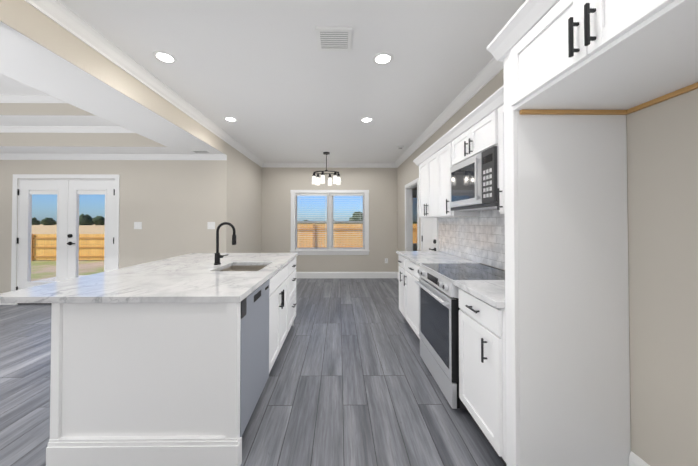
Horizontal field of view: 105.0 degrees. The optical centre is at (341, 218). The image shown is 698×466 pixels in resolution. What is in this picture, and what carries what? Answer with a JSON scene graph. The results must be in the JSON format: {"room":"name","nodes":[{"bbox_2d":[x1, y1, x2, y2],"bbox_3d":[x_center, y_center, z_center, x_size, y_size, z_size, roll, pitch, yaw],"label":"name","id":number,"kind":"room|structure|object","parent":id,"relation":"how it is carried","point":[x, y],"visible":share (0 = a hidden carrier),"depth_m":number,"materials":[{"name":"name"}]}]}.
{"room":"kitchen","nodes":[
{"label":"kitchen","id":0,"kind":"room"},
{"bbox_2d":[0,0,226,154],"bbox_3d":[-5.032,-1.482,0.865,6.300,0.760,7.130,0,-1,-1],"label":"ceiling soffit","id":1,"kind":"structure","parent":0,"point":[41,53],"depth_m":2.68,"materials":[{"name":"white paint"}]},
{"bbox_2d":[191,150,210,152],"bbox_3d":[-2.220,-1.056,4.203,0.250,0.009,0.120,0,-1,-1],"label":"air vent register","id":2,"kind":"object","parent":1,"relation":"attached to","point":[200,151],"visible":0.94,"depth_m":4.18,"materials":[{"name":"white plastic"}]},
{"bbox_2d":[0,143,231,303],"bbox_3d":[-5.063,0.445,4.476,6.290,4.525,0.140,0,-1,-1],"label":"wall","id":3,"kind":"structure","parent":0,"point":[174,207],"depth_m":4.43,"materials":[{"name":"beige paint"}]},
{"bbox_2d":[0,95,65,102],"bbox_3d":[-5.098,-1.543,3.438,3.920,0.075,0.070,0,-1,-1],"label":"crown molding","id":4,"kind":"structure","parent":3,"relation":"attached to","point":[3,98],"depth_m":3.45,"materials":[{"name":"white wood"}]},
{"bbox_2d":[11,174,119,304],"bbox_3d":[-4.548,0.338,4.455,1.736,2.137,0.196,0,-1,-1],"label":"doors","id":5,"kind":"structure","parent":3,"relation":"in","point":[67,189],"depth_m":4.42,"materials":[{"name":"white wood"}]},
{"bbox_2d":[0,126,133,132],"bbox_3d":[-5.112,-1.304,3.897,4.900,0.075,0.070,0,-1,-1],"label":"crown molding","id":6,"kind":"structure","parent":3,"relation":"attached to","point":[3,129],"depth_m":3.91,"materials":[{"name":"white"}]},
{"bbox_2d":[0,154,219,159],"bbox_3d":[-5.082,-1.016,4.387,6.270,0.085,0.075,0,-1,-1],"label":"crown molding","id":7,"kind":"structure","parent":3,"relation":"attached to","point":[2,156],"depth_m":4.40,"materials":[{"name":"white wood"}]},
{"bbox_2d":[134,222,141,228],"bbox_3d":[-3.374,0.112,4.422,0.125,0.120,0.009,0,-1,-1],"label":"light switch","id":8,"kind":"object","parent":3,"relation":"attached to","point":[138,225],"depth_m":4.42,"materials":[{"name":"white plastic"}]},
{"bbox_2d":[207,222,214,228],"bbox_3d":[-2.168,0.112,4.434,0.125,0.120,0.009,0,-1,-1],"label":"light switch","id":9,"kind":"object","parent":3,"relation":"attached to","point":[210,225],"depth_m":4.43,"materials":[{"name":"white plastic"}]},
{"bbox_2d":[232,147,263,252],"bbox_3d":[-1.999,0.458,5.507,0.140,4.525,1.860,0,-1,-1],"label":"wall","id":10,"kind":"structure","parent":0,"point":[247,176],"depth_m":5.46,"materials":[{"name":"beige paint"}]},
{"bbox_2d":[24,0,263,166],"bbox_3d":[-1.849,-1.197,1.893,0.085,0.385,9.130,0,-1,-1],"label":"crown molding","id":11,"kind":"structure","parent":10,"relation":"attached to","point":[66,18],"depth_m":2.27,"materials":[{"name":"white wood"}]},
{"bbox_2d":[0,278,504,465],"bbox_3d":[-2.622,1.434,1.793,11.420,0.120,9.290,0,-1,-1],"label":"floor","id":12,"kind":"structure","parent":0,"point":[351,381],"depth_m":2.10,"materials":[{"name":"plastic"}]},
{"bbox_2d":[44,254,297,465],"bbox_3d":[-1.075,0.928,2.478,1.047,0.910,2.064,0,-1,-1],"label":"kitchen island","id":13,"kind":"object","parent":12,"relation":"on","point":[167,362],"depth_m":1.48,"materials":[{"name":"white paint"}]},
{"bbox_2d":[0,254,295,301],"bbox_3d":[-1.262,0.455,2.501,1.383,0.034,2.085,0,-1,-1],"label":"island countertop","id":14,"kind":"structure","parent":13,"relation":"on","point":[188,277],"depth_m":1.77,"materials":[{"name":"white stone"}]},
{"bbox_2d":[212,222,235,265],"bbox_3d":[-1.125,0.235,2.578,0.212,0.407,0.064,0,-1,-1],"label":"faucet","id":15,"kind":"object","parent":14,"relation":"on","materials":[{"name":"black metal"}]},
{"bbox_2d":[224,262,267,269],"bbox_3d":[-0.903,0.566,2.466,0.430,0.212,0.520,0,-1,-1],"label":"sink","id":16,"kind":"object","parent":14,"relation":"in","point":[251,265],"depth_m":2.72,"materials":[{"name":"grey metal"}]},
{"bbox_2d":[398,255,403,315],"bbox_3d":[1.080,0.941,3.571,0.578,0.910,0.380,0,-1,-1],"label":"base cabinet","id":17,"kind":"object","parent":12,"relation":"on","point":[401,257],"depth_m":3.56,"materials":[{"name":"white paint"}]},
{"bbox_2d":[404,259,419,339],"bbox_3d":[1.085,0.934,3.016,0.578,0.910,0.731,0,-1,-1],"label":"base cabinet","id":18,"kind":"object","parent":12,"relation":"on","point":[411,289],"depth_m":3.06,"materials":[{"name":"white paint"}]},
{"bbox_2d":[396,251,475,266],"bbox_3d":[1.071,0.464,3.218,0.603,0.033,1.127,0,-1,-1],"label":"countertop","id":19,"kind":"structure","parent":18,"relation":"on","point":[417,257],"depth_m":3.08,"materials":[{"name":"white stone"}]},
{"bbox_2d":[415,263,504,409],"bbox_3d":[1.046,0.909,2.263,0.664,0.942,0.769,0,-1,-1],"label":"range","id":20,"kind":"object","parent":12,"relation":"on","point":[439,308],"visible":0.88,"depth_m":2.10,"materials":[{"name":"silver metal"}]},
{"bbox_2d":[459,287,505,465],"bbox_3d":[1.099,0.917,1.622,0.578,0.910,0.511,0,-1,-1],"label":"base cabinet","id":21,"kind":"object","parent":12,"relation":"on","point":[482,367],"depth_m":1.53,"materials":[{"name":"white paint"}]},
{"bbox_2d":[454,280,504,306],"bbox_3d":[1.087,0.444,1.628,0.603,0.033,0.512,0,-1,-1],"label":"countertop","id":22,"kind":"structure","parent":21,"relation":"on","point":[492,292],"depth_m":1.62,"materials":[{"name":"white stone"}]},
{"bbox_2d":[487,0,697,465],"bbox_3d":[1.079,0.227,0.859,0.633,2.269,1.065,0,-1,-1],"label":"surround","id":23,"kind":"object","parent":12,"relation":"on","point":[583,79],"visible":1,"depth_m":1.29,"materials":[{"name":"white paint"}]},
{"bbox_2d":[59,0,525,162],"bbox_3d":[0.598,-1.469,1.921,4.980,0.760,9.130,0,-1,-1],"label":"ceiling","id":24,"kind":"structure","parent":0,"point":[273,81],"depth_m":2.37,"materials":[{"name":"white paint"}]},
{"bbox_2d":[153,51,176,63],"bbox_3d":[-1.516,-1.381,2.294,0.175,0.006,0.175,-1,-1,44],"label":"recessed light","id":25,"kind":"object","parent":24,"relation":"in","point":[162,56],"depth_m":2.29,"materials":[{"name":"white plastic"}]},
{"bbox_2d":[224,117,236,121],"bbox_3d":[-1.530,-1.364,3.674,0.175,0.006,0.175,-1,-1,44],"label":"recessed light","id":26,"kind":"object","parent":24,"relation":"in","point":[230,119],"depth_m":3.67,"materials":[{"name":"white plastic"}]},
{"bbox_2d":[312,152,340,185],"bbox_3d":[-0.318,-1.022,5.442,0.585,0.646,0.384,0,-1,-1],"label":"chandelier","id":27,"kind":"object","parent":24,"relation":"hanging from","point":[322,173],"visible":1,"depth_m":5.44,"materials":[{"name":"white glass"}]},
{"bbox_2d":[315,27,351,51],"bbox_3d":[-0.060,-1.376,2.061,0.268,0.022,0.255,0,-1,-1],"label":"ceiling vent","id":28,"kind":"object","parent":24,"relation":"in","point":[334,38],"visible":1,"depth_m":2.03,"materials":[{"name":"white plastic"}]},
{"bbox_2d":[360,117,372,121],"bbox_3d":[0.340,-1.363,3.692,0.175,0.006,0.175,-1,-1,44],"label":"recessed light","id":29,"kind":"object","parent":24,"relation":"in","point":[366,119],"depth_m":3.67,"materials":[{"name":"white plastic"}]},
{"bbox_2d":[373,52,392,64],"bbox_3d":[0.354,-1.381,2.312,0.175,0.006,0.175,-1,-1,44],"label":"recessed light","id":30,"kind":"object","parent":24,"relation":"in","point":[383,58],"depth_m":2.30,"materials":[{"name":"white plastic"}]},
{"bbox_2d":[264,167,395,271],"bbox_3d":[-0.369,0.471,6.523,3.420,4.525,0.140,0,-1,-1],"label":"wall","id":31,"kind":"structure","parent":0,"point":[380,183],"depth_m":6.46,"materials":[{"name":"beige paint"}]},
{"bbox_2d":[264,163,391,167],"bbox_3d":[-0.302,-1.285,6.433,3.090,0.095,0.085,0,-1,-1],"label":"crown molding","id":32,"kind":"structure","parent":31,"relation":"attached to","point":[276,165],"depth_m":6.43,"materials":[{"name":"white wood"}]},
{"bbox_2d":[290,190,369,254],"bbox_3d":[-0.294,0.088,6.498,1.912,1.570,0.181,0,-1,-1],"label":"window","id":33,"kind":"structure","parent":31,"relation":"in","point":[330,249],"depth_m":6.47,"materials":[{"name":"white"}]},
{"bbox_2d":[296,272,396,277],"bbox_3d":[-0.298,1.354,6.435,3.280,0.155,0.016,0,-1,-1],"label":"baseboard","id":34,"kind":"structure","parent":31,"relation":"attached to","point":[298,274],"depth_m":6.43,"materials":[{"name":"white wood"}]},
{"bbox_2d":[396,69,697,465],"bbox_3d":[1.442,0.413,1.911,0.110,4.525,9.120,0,-1,-1],"label":"wall","id":35,"kind":"structure","parent":0,"point":[662,137],"depth_m":1.17,"materials":[{"name":"beige paint"}]},
{"bbox_2d":[413,190,416,250],"bbox_3d":[1.942,0.367,6.498,0.970,2.129,0.079,0,-1,-1],"label":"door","id":36,"kind":"structure","parent":35,"relation":"in","point":[414,216],"depth_m":6.50,"materials":[{"name":"white"}]},
{"bbox_2d":[405,178,438,250],"bbox_3d":[1.388,0.344,4.731,0.192,2.132,1.878,0,-1,-1],"label":"door frame","id":37,"kind":"structure","parent":35,"relation":"attached to","point":[429,234],"depth_m":4.70,"materials":[{"name":"white wood"}]},
{"bbox_2d":[417,145,440,217],"bbox_3d":[1.227,-0.431,3.383,0.288,0.830,0.793,0,-1,-1],"label":"upper cabinet","id":38,"kind":"object","parent":35,"relation":"attached to","point":[425,162],"depth_m":3.43,"materials":[{"name":"white paint"}]},
{"bbox_2d":[392,57,502,167],"bbox_3d":[1.345,-1.342,1.927,0.085,0.095,9.130,0,-1,-1],"label":"crown molding","id":39,"kind":"structure","parent":35,"relation":"attached to","point":[494,66],"depth_m":3.05,"materials":[{"name":"white wood"}]},
{"bbox_2d":[433,133,479,216],"bbox_3d":[1.232,-0.437,2.883,0.288,0.830,0.433,0,-1,-1],"label":"upper cabinet","id":40,"kind":"object","parent":35,"relation":"attached to","point":[441,171],"depth_m":2.89,"materials":[{"name":"white paint"}]},
{"bbox_2d":[449,121,464,168],"bbox_3d":[1.237,-0.686,2.452,0.288,0.343,0.436,0,-1,-1],"label":"upper cabinet","id":41,"kind":"object","parent":35,"relation":"attached to","point":[456,136],"depth_m":2.53,"materials":[{"name":"white paint"}]},
{"bbox_2d":[438,210,504,269],"bbox_3d":[1.376,0.179,2.548,0.008,0.516,2.451,0,-1,-1],"label":"tile backsplash","id":42,"kind":"structure","parent":35,"relation":"attached to","point":[480,238],"depth_m":2.71,"materials":[{"name":"white tile"}]},
{"bbox_2d":[465,97,492,159],"bbox_3d":[1.240,-0.690,2.119,0.288,0.343,0.436,0,-1,-1],"label":"upper cabinet","id":43,"kind":"object","parent":35,"relation":"attached to","point":[478,129],"depth_m":2.12,"materials":[{"name":"white paint"}]},
{"bbox_2d":[450,146,498,210],"bbox_3d":[1.207,-0.299,2.280,0.333,0.428,0.759,0,-1,-1],"label":"microwave","id":44,"kind":"object","parent":43,"relation":"attached to","point":[474,183],"visible":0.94,"depth_m":2.13,"materials":[{"name":"silver metal"}]},
{"bbox_2d":[493,89,504,213],"bbox_3d":[1.245,-0.453,1.613,0.288,0.830,0.569,0,-1,-1],"label":"upper cabinet","id":45,"kind":"object","parent":35,"relation":"attached to","point":[498,98],"depth_m":1.85,"materials":[{"name":"white paint"}]},
{"bbox_2d":[629,451,649,465],"bbox_3d":[1.405,1.218,-0.692,0.016,0.250,3.955,0,-1,-1],"label":"baseboard","id":46,"kind":"structure","parent":35,"relation":"attached to","point":[635,459],"depth_m":1.26,"materials":[{"name":"white wood"}]},
{"label":"outside","id":47,"kind":"structure","parent":0,"visible":0},
{"bbox_2d":[31,224,104,280],"bbox_3d":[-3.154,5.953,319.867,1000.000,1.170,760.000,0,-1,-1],"label":"ground","id":48,"kind":"structure","parent":47,"point":[86,266],"depth_m":14.84,"materials":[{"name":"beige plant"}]},
{"bbox_2d":[31,223,416,260],"bbox_3d":[-16.639,1.384,14.216,57.045,2.290,4.110,0,-1,-1],"label":"fence","id":49,"kind":"object","parent":48,"relation":"on","point":[52,238],"visible":0.02,"depth_m":16.19,"materials":[{"name":"brown wood"}]},
{"bbox_2d":[32,211,415,224],"bbox_3d":[-111.776,0.977,180.771,620.000,9.714,244.120,0,-1,-1],"label":"trees","id":50,"kind":"object","parent":48,"relation":"on","point":[89,221],"depth_m":196.87,"materials":[{"name":"green plant"}]}
]}

